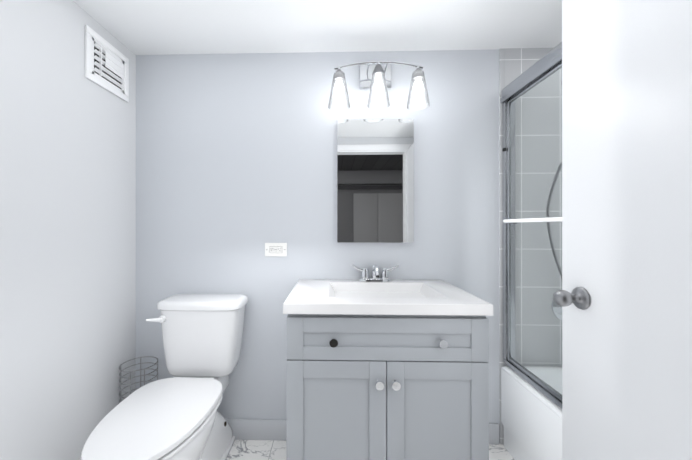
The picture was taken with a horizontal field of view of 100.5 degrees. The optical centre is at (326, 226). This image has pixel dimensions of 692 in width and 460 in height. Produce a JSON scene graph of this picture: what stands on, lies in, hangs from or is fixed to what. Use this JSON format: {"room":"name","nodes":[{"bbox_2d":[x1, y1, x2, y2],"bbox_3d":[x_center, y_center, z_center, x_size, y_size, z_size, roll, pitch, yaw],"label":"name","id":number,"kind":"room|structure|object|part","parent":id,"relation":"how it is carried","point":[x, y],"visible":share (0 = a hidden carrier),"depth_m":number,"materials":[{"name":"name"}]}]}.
{"room":"bathroom","nodes":[
{"label":"bathroom","id":0,"kind":"room"},
{"bbox_2d":[0,0,135,459],"bbox_3d":[-1.109,0.104,0.726,0.118,2.060,1.655,0,0,1],"label":"wall","id":1,"kind":"structure","parent":0,"point":[67,237],"depth_m":1.12,"materials":[{"name":"white paint"}]},
{"bbox_2d":[85,25,128,101],"bbox_3d":[-1.028,-0.753,1.360,0.017,0.225,0.253,0,0,1],"label":"air vent","id":2,"kind":"object","parent":1,"relation":"in","point":[106,65],"visible":1,"depth_m":1.34,"materials":[{"name":"white metal"}]},
{"bbox_2d":[73,0,561,54],"bbox_3d":[0.298,-0.976,0.748,2.930,0.100,1.767,0,0,1],"label":"ceiling","id":3,"kind":"structure","parent":0,"point":[152,27],"depth_m":1.32,"materials":[{"name":"white paint"}]},
{"bbox_2d":[136,49,499,442],"bbox_3d":[-0.119,0.105,1.585,2.054,2.060,0.113,0,0,1],"label":"wall","id":4,"kind":"structure","parent":0,"point":[236,162],"depth_m":1.53,"materials":[{"name":"grey paint"}]},
{"bbox_2d":[265,243,286,255],"bbox_3d":[-0.267,0.125,1.527,0.118,0.072,0.009,0,0,1],"label":"electrical outlet","id":5,"kind":"object","parent":4,"relation":"attached to","point":[275,249],"visible":1,"depth_m":1.52,"materials":[{"name":"white plastic"}]},
{"bbox_2d":[226,419,498,444],"bbox_3d":[-0.065,1.083,1.520,1.929,0.105,0.011,0,0,1],"label":"baseboard","id":6,"kind":"structure","parent":4,"relation":"attached to","point":[255,429],"depth_m":1.51,"materials":[{"name":"grey paint"}]},
{"bbox_2d":[337,119,413,242],"bbox_3d":[0.257,-0.235,1.505,0.394,0.640,0.027,0,0,1],"label":"mirror","id":7,"kind":"object","parent":4,"relation":"attached to","point":[375,180],"visible":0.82,"depth_m":1.49,"materials":[{"name":"white mirror"}]},
{"bbox_2d":[328,61,429,110],"bbox_3d":[0.257,-0.713,1.435,0.494,0.260,0.168,0,0,1],"label":"sconce","id":8,"kind":"object","parent":4,"relation":"attached to","point":[376,79],"visible":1,"depth_m":1.39,"materials":[{"name":"glass"}]},
{"bbox_2d":[499,48,561,443],"bbox_3d":[1.346,0.105,1.544,0.876,2.060,0.121,0,0,1],"label":"wall tile","id":9,"kind":"structure","parent":4,"relation":"attached to","point":[514,63],"depth_m":1.49,"materials":[{"name":"grey tile"}]},
{"bbox_2d":[546,160,561,277],"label":"shower hose","id":10,"kind":"object","parent":9,"relation":"attached to","point":[559,168],"depth_m":1.44,"materials":[{"name":"silver metal"}]},
{"bbox_2d":[551,300,561,320],"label":"shower valve","id":11,"kind":"object","parent":9,"relation":"attached to","point":[556,310],"depth_m":1.48,"materials":[{"name":"silver metal"}]},
{"bbox_2d":[226,440,513,459],"bbox_3d":[0.298,1.174,0.745,2.930,0.080,1.767,0,0,1],"label":"floor","id":12,"kind":"structure","parent":0,"point":[258,450],"depth_m":1.45,"materials":[{"name":"tile"}]},
{"bbox_2d":[119,356,157,402],"bbox_3d":[-0.938,0.910,1.440,0.170,0.446,0.159,0,0,1],"label":"basket","id":13,"kind":"object","parent":12,"relation":"on","point":[140,375],"visible":0.27,"depth_m":1.44,"materials":[{"name":"silver metal"}]},
{"bbox_2d":[81,294,247,459],"bbox_3d":[-0.620,0.745,1.169,0.420,0.779,0.737,0,0,1],"label":"toilet","id":14,"kind":"object","parent":12,"relation":"on","point":[179,416],"visible":1,"depth_m":1.22,"materials":[{"name":"white ceramic"}]},
{"bbox_3d":[-0.617,0.705,1.066,0.372,0.048,0.532,0,0,1],"label":"seat","id":15,"kind":"part","parent":14,"relation":"part of","materials":[{"name":"white plastic"}]},
{"bbox_3d":[-0.614,0.540,1.422,0.420,0.369,0.231,0,0,1],"label":"tank","id":16,"kind":"part","parent":14,"relation":"part of","materials":[{"name":"white ceramic"}]},
{"bbox_2d":[283,264,492,459],"bbox_3d":[0.227,0.664,1.273,0.754,0.941,0.486,0,0,1],"label":"bathroom vanity","id":17,"kind":"object","parent":12,"relation":"on","point":[384,366],"visible":1,"depth_m":1.06,"materials":[{"name":"grey wood"}]},
{"bbox_2d":[352,264,397,281],"bbox_3d":[0.251,0.237,1.440,0.239,0.086,0.117,0,0,1],"label":"faucet","id":18,"kind":"object","parent":17,"relation":"on","point":[375,277],"depth_m":1.46,"materials":[{"name":"silver metal"}]},
{"bbox_2d":[501,366,561,459],"bbox_3d":[1.263,0.921,0.784,0.756,0.427,1.394,0,0,1],"label":"bathtub","id":19,"kind":"object","parent":12,"relation":"on","point":[531,418],"visible":0.23,"depth_m":1.30,"materials":[{"name":"white ceramic"}]},
{"bbox_2d":[500,42,561,408],"bbox_3d":[0.906,-0.003,0.795,0.096,1.414,1.393,0,0,1],"label":"shower door","id":20,"kind":"structure","parent":19,"relation":"on","point":[547,65],"depth_m":1.40,"materials":[{"name":"clear glass"}]},
{"bbox_3d":[0.338,0.141,-0.072,0.970,1.985,0.133,0,0,1],"label":"door frame","id":21,"kind":"structure","parent":0,"visible":0},
{"bbox_2d":[553,0,691,459],"bbox_3d":[0.747,0.171,0.441,0.187,1.910,0.918,0,0,1],"label":"door","id":22,"kind":"structure","parent":21,"relation":"attached to","point":[623,297],"depth_m":0.71,"materials":[{"name":"white paint"}]}
]}

